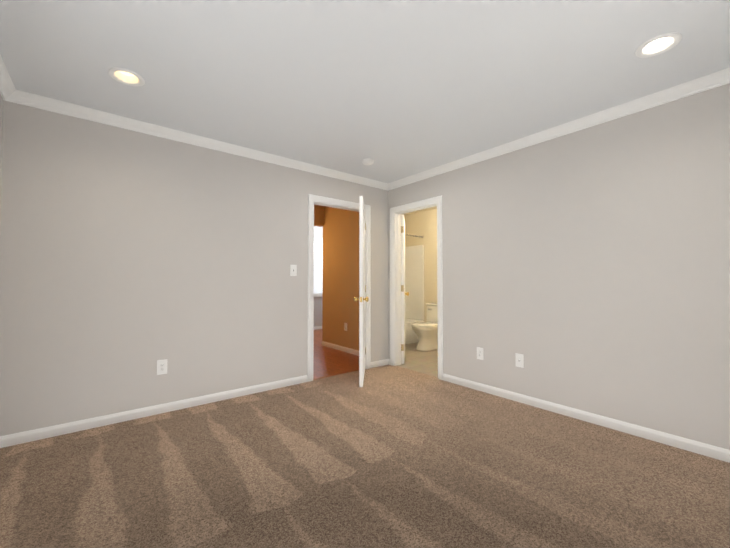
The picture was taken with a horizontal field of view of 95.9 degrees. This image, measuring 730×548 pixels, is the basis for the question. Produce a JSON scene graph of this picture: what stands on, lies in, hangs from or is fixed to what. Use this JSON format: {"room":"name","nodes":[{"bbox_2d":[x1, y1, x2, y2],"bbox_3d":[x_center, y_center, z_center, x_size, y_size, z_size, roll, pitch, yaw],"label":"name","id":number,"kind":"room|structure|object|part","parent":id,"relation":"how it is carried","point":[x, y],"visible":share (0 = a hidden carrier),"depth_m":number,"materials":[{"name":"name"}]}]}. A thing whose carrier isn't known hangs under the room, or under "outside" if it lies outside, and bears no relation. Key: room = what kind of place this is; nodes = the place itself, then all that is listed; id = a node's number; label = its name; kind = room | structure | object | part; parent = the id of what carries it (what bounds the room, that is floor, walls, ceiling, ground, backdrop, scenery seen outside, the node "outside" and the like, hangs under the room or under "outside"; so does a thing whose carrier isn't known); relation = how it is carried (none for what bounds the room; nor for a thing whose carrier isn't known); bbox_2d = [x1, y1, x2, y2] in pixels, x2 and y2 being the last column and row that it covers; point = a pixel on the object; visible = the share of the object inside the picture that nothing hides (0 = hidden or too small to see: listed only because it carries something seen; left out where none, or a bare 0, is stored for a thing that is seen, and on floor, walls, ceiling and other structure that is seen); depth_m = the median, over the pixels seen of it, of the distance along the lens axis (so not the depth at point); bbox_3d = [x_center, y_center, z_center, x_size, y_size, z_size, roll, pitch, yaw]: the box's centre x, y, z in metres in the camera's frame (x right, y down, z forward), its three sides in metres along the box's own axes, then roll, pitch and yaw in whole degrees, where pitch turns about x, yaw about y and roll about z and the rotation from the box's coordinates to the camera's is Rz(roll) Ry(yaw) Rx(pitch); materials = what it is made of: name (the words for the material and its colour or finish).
{"room":"empty bedroom","nodes":[
{"label":"empty bedroom","id":0,"kind":"room"},
{"bbox_2d":[0,94,3,227],"bbox_3d":[-1.357,-0.080,0.743,0.120,2.440,3.750,1,-2,-39],"label":"wall","id":1,"kind":"structure","parent":0,"point":[1,120],"depth_m":2.23,"materials":[{"name":"grey paint"}]},
{"bbox_2d":[0,55,19,102],"bbox_3d":[-1.323,-1.262,0.874,0.064,0.071,3.630,1,-2,-39],"label":"crown molding","id":2,"kind":"structure","parent":1,"relation":"attached to","point":[9,92],"depth_m":2.18,"materials":[{"name":"white wood"}]},
{"bbox_2d":[0,100,387,435],"bbox_3d":[-1.169,-0.021,3.378,3.720,2.440,0.120,1,-2,-39],"label":"wall","id":3,"kind":"structure","parent":0,"point":[129,259],"depth_m":2.75,"materials":[{"name":"grey paint"}]},
{"bbox_2d":[0,375,307,447],"bbox_3d":[-1.552,1.152,2.957,2.328,0.075,0.014,1,-2,-39],"label":"baseboard","id":4,"kind":"structure","parent":3,"relation":"attached to","point":[61,429],"depth_m":2.69,"materials":[{"name":"white wood"}]},
{"bbox_2d":[157,359,166,374],"bbox_3d":[-1.736,0.797,2.821,0.076,0.124,0.007,1,-2,-39],"label":"outlet","id":5,"kind":"object","parent":3,"relation":"attached to","point":[161,366],"visible":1,"depth_m":2.82,"materials":[{"name":"white plastic"}]},
{"bbox_2d":[17,91,387,190],"bbox_3d":[-1.065,-1.206,3.371,3.420,0.071,0.064,1,-2,-39],"label":"crown molding","id":6,"kind":"structure","parent":3,"relation":"attached to","point":[28,99],"depth_m":2.88,"materials":[{"name":"white wood"}]},
{"bbox_2d":[290,265,296,275],"bbox_3d":[-0.780,-0.041,3.605,0.076,0.124,0.016,1,-2,-39],"label":"light switch","id":7,"kind":"object","parent":3,"relation":"attached to","point":[293,270],"visible":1,"depth_m":3.60,"materials":[{"name":"white plastic"}]},
{"bbox_2d":[313,369,358,379],"bbox_3d":[-0.310,1.211,4.006,0.760,0.007,0.038,1,-2,-39],"label":"sill","id":8,"kind":"structure","parent":3,"relation":"attached to","point":[335,374],"depth_m":3.95,"materials":[{"name":"brown wood"}]},
{"bbox_2d":[307,194,370,381],"bbox_3d":[-0.328,0.156,4.052,0.912,2.116,0.155,1,-2,-39],"label":"door frame","id":9,"kind":"structure","parent":3,"relation":"attached to","point":[311,197],"depth_m":3.91,"materials":[{"name":"white wood"}]},
{"bbox_3d":[-0.328,0.184,4.051,0.800,2.060,0.120,1,-2,-39],"label":"hall door jamb","id":10,"kind":"part","parent":9,"relation":"part of","materials":[{"name":"white wood"}]},
{"bbox_2d":[354,196,368,386],"bbox_3d":[-0.028,0.188,3.871,0.159,2.025,0.762,0,-1,2],"label":"hall door","id":11,"kind":"structure","parent":3,"relation":"in","point":[362,298],"depth_m":3.50,"materials":[{"name":"white wood"}]},
{"bbox_2d":[371,359,389,367],"bbox_3d":[0.203,1.184,4.360,0.318,0.075,0.030,1,-2,-39],"label":"baseboard","id":12,"kind":"structure","parent":3,"relation":"attached to","point":[374,364],"depth_m":4.36,"materials":[{"name":"white wood"}]},
{"bbox_2d":[314,226,322,326],"bbox_3d":[-1.393,0.073,7.562,4.020,2.440,0.120,1,-2,-39],"label":"wall","id":13,"kind":"structure","parent":0,"point":[318,301],"depth_m":7.72,"materials":[{"name":"grey paint"}]},
{"bbox_2d":[314,237,322,296],"bbox_3d":[-0.982,-0.164,7.790,1.360,1.395,0.050,1,-2,-39],"label":"window","id":14,"kind":"structure","parent":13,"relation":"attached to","point":[318,266],"depth_m":7.72,"materials":[{"name":"white glass"}]},
{"bbox_2d":[314,205,324,226],"bbox_3d":[-1.255,-1.025,5.438,1.300,0.340,0.120,1,-2,-39],"label":"header beam","id":15,"kind":"structure","parent":0,"point":[319,216],"depth_m":5.74,"materials":[{"name":"brown paint"}]},
{"bbox_2d":[0,365,729,547],"bbox_3d":[0.047,1.195,1.865,3.750,0.060,3.780,1,-2,-39],"label":"floor carpet","id":16,"kind":"object","parent":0,"point":[387,456],"visible":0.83,"depth_m":1.88,"materials":[{"name":"brown carpet"}]},
{"bbox_2d":[0,0,729,215],"bbox_3d":[0.211,-1.277,3.112,5.500,0.060,5.430,1,-2,-39],"label":"ceiling","id":17,"kind":"structure","parent":0,"point":[395,90],"depth_m":2.01,"materials":[{"name":"white paint"}]},
{"bbox_2d":[108,67,144,85],"bbox_3d":[-1.535,-1.321,2.124,0.194,0.117,0.194,1,-2,-39],"label":"recessed light","id":18,"kind":"object","parent":17,"relation":"in","point":[126,76],"visible":0.56,"depth_m":2.15,"materials":[{"name":"white glass"}]},
{"bbox_2d":[362,158,373,164],"bbox_3d":[0.031,-1.216,3.589,0.136,0.041,0.136,1,-2,-39],"label":"smoke detector","id":19,"kind":"object","parent":17,"relation":"attached to","point":[367,161],"visible":1,"depth_m":3.55,"materials":[{"name":"white plastic"}]},
{"bbox_2d":[635,32,681,57],"bbox_3d":[1.635,-1.327,1.839,0.194,0.117,0.194,1,-2,-39],"label":"recessed light","id":20,"kind":"object","parent":17,"relation":"in","point":[658,45],"visible":0.77,"depth_m":1.86,"materials":[{"name":"white"}]},
{"bbox_2d":[404,209,436,321],"bbox_3d":[1.512,0.033,5.756,0.120,2.440,2.900,1,-2,-39],"label":"wall","id":21,"kind":"structure","parent":0,"point":[424,223],"depth_m":6.11,"materials":[{"name":"beige paint"}]},
{"bbox_2d":[322,83,729,449],"bbox_3d":[1.007,-0.013,3.737,0.120,2.440,5.450,1,-2,-39],"label":"wall","id":22,"kind":"structure","parent":0,"point":[587,269],"depth_m":2.61,"materials":[{"name":"grey paint"}]},
{"bbox_2d":[322,341,358,355],"bbox_3d":[-0.259,1.202,5.176,0.014,0.075,1.580,1,-2,-39],"label":"baseboard","id":23,"kind":"structure","parent":22,"relation":"attached to","point":[342,348],"depth_m":5.32,"materials":[{"name":"white"}]},
{"bbox_2d":[401,215,408,363],"bbox_3d":[0.560,0.209,4.811,0.159,2.025,0.712,0,-1,8],"label":"bathroom door","id":24,"kind":"structure","parent":22,"relation":"in","point":[403,293],"depth_m":4.48,"materials":[{"name":"white wood"}]},
{"bbox_2d":[390,195,442,379],"bbox_3d":[0.668,0.159,4.154,0.155,2.116,0.862,1,-2,-39],"label":"door frame","id":25,"kind":"structure","parent":22,"relation":"attached to","point":[438,199],"depth_m":4.39,"materials":[{"name":"white wood"}]},
{"bbox_3d":[0.668,0.187,4.154,0.120,2.060,0.750,1,-2,-39],"label":"bathroom door jamb","id":26,"kind":"part","parent":25,"relation":"part of","materials":[{"name":"white wood"}]},
{"bbox_2d":[477,347,483,359],"bbox_3d":[1.186,0.820,3.394,0.007,0.124,0.076,1,-2,-39],"label":"outlet","id":27,"kind":"object","parent":22,"relation":"attached to","point":[480,355],"visible":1,"depth_m":3.39,"materials":[{"name":"white plastic"}]},
{"bbox_2d":[515,353,523,367],"bbox_3d":[1.440,0.807,3.072,0.016,0.124,0.076,1,-2,-39],"label":"outlet","id":28,"kind":"object","parent":22,"relation":"attached to","point":[519,360],"visible":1,"depth_m":3.07,"materials":[{"name":"white plastic"}]},
{"bbox_2d":[388,68,729,190],"bbox_3d":[1.431,-1.212,3.091,0.064,0.071,3.630,1,-2,-39],"label":"crown molding","id":29,"kind":"structure","parent":22,"relation":"attached to","point":[722,77],"depth_m":2.63,"materials":[{"name":"white wood"}]},
{"bbox_2d":[443,373,729,462],"bbox_3d":[1.730,1.147,2.706,0.014,0.075,2.678,1,-2,-39],"label":"baseboard","id":30,"kind":"structure","parent":22,"relation":"attached to","point":[711,451],"depth_m":2.53,"materials":[{"name":"white wood"}]},
{"label":"outside","id":31,"kind":"structure","parent":0,"visible":0},
{"bbox_2d":[314,329,321,343],"bbox_3d":[-0.336,1.321,7.377,2.570,0.058,1.690,1,-2,-39],"label":"extension","id":32,"kind":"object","parent":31,"point":[318,336],"visible":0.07,"depth_m":6.73,"materials":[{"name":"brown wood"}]},
{"bbox_2d":[313,342,358,377],"bbox_3d":[-1.337,1.276,5.416,1.450,0.058,3.490,1,-2,-39],"label":"floor","id":33,"kind":"structure","parent":31,"point":[328,361],"depth_m":4.63,"materials":[{"name":"brown wood"}]},
{"bbox_2d":[399,343,437,376],"bbox_3d":[0.878,1.272,5.216,1.750,0.058,2.900,1,-2,-39],"label":"floor","id":34,"kind":"structure","parent":31,"point":[425,362],"depth_m":4.69,"materials":[{"name":"beige tile"}]},
{"bbox_2d":[401,245,423,344],"bbox_3d":[0.272,0.254,5.969,1.530,2.008,0.756,1,-2,-39],"label":"shower","id":35,"kind":"object","parent":34,"relation":"on","point":[414,281],"visible":0.1,"depth_m":6.29,"materials":[{"name":"white plastic"}]},
{"bbox_2d":[412,303,437,350],"bbox_3d":[1.099,0.881,5.544,0.756,0.733,0.490,1,-2,-39],"label":"toilet","id":36,"kind":"object","parent":34,"relation":"on","point":[426,333],"visible":0.73,"depth_m":5.38,"materials":[{"name":"white ceramic"}]}
]}

